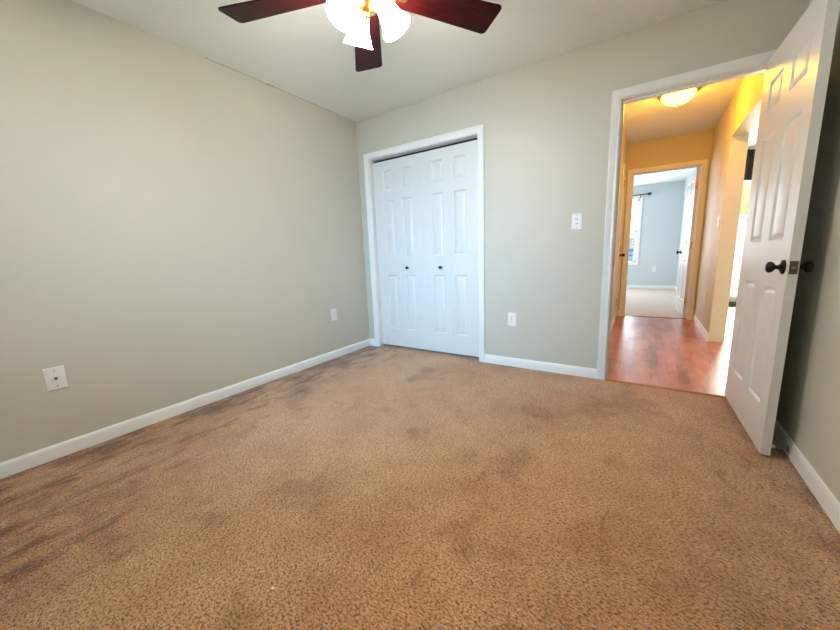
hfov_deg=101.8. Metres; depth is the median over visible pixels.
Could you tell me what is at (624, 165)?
trim
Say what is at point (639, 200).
window
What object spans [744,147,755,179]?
window valance
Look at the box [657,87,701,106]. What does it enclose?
ceiling light
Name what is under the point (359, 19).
ceiling fan
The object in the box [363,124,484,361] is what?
trim
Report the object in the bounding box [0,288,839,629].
floor
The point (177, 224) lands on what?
wall
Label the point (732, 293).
window
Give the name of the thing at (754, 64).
trim
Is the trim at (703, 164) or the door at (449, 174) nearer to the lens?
the door at (449, 174)
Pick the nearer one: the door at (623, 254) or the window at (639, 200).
the door at (623, 254)
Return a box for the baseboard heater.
[729,296,736,305]
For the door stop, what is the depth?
1.67 m
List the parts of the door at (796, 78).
knob, latch plate, knob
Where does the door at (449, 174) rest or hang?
in the wall at (547, 122)
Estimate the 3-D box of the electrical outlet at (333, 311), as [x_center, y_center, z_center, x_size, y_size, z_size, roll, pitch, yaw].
[-0.888,-0.005,3.526,0.008,0.122,0.074,4,12,33]
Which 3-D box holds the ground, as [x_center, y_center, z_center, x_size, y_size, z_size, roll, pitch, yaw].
[5.208,0.087,7.445,34.000,0.100,40.000,4,12,33]
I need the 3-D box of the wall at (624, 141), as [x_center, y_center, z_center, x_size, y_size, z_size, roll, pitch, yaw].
[2.129,-0.957,3.857,0.116,2.440,2.870,4,12,33]
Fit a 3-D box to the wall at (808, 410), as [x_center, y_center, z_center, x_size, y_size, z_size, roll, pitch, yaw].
[3.104,-0.917,3.421,0.130,2.440,10.670,4,12,33]
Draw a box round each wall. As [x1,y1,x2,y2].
[0,0,369,462]
[356,0,809,368]
[611,124,626,321]
[618,129,713,313]
[627,180,684,285]
[676,0,839,502]
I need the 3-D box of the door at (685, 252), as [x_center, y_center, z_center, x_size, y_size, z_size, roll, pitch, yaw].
[3.934,-1.026,4.994,0.155,2.015,0.762,3,11,25]
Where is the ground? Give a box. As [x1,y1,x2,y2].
[730,267,740,290]
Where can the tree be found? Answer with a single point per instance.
(746, 188)
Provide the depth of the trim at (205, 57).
2.72 m
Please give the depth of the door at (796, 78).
1.64 m
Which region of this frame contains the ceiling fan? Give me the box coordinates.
[218,0,501,71]
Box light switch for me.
[571,213,581,229]
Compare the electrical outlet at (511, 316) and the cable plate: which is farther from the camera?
the electrical outlet at (511, 316)
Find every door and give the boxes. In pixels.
[372,153,426,349]
[420,140,478,356]
[615,173,624,316]
[675,167,699,316]
[725,0,839,455]
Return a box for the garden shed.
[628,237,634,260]
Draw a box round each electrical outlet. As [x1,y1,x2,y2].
[331,308,336,320]
[508,312,515,325]
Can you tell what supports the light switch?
attached to the wall at (547, 122)
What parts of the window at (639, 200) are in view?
sash, sash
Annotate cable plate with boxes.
[42,365,68,391]
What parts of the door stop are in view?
rod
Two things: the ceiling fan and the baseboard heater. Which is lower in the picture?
the baseboard heater
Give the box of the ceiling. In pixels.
[72,0,758,185]
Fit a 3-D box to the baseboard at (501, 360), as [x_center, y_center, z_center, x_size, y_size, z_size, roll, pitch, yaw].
[0.794,0.424,3.128,3.315,0.079,0.013,4,12,33]
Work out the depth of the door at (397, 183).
3.63 m
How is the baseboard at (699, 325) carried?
attached to the wall at (808, 410)
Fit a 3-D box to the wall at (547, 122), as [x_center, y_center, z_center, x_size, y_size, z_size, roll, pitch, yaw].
[0.826,-0.745,2.947,3.415,2.440,0.115,4,12,33]
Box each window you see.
[628,195,642,264]
[730,180,751,295]
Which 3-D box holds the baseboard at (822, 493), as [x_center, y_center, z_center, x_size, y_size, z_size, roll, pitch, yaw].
[1.230,0.821,0.800,0.013,0.079,3.500,4,12,33]
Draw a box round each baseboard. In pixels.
[0,339,369,478]
[370,339,596,378]
[627,285,674,288]
[693,314,708,340]
[773,419,839,532]
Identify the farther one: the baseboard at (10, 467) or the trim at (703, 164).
the trim at (703, 164)
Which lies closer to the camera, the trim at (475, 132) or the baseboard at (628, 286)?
the trim at (475, 132)
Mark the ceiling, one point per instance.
(301, 53)
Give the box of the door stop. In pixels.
[771,444,788,450]
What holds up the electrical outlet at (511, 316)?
attached to the wall at (547, 122)
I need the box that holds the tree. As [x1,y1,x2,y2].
[740,184,750,214]
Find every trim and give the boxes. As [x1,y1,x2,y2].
[205,57,337,114]
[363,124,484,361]
[596,49,776,379]
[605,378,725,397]
[614,163,626,316]
[619,159,708,319]
[624,315,685,318]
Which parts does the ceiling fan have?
blade, lamp shade, bulb, lamp shade, blade, lamp shade, blade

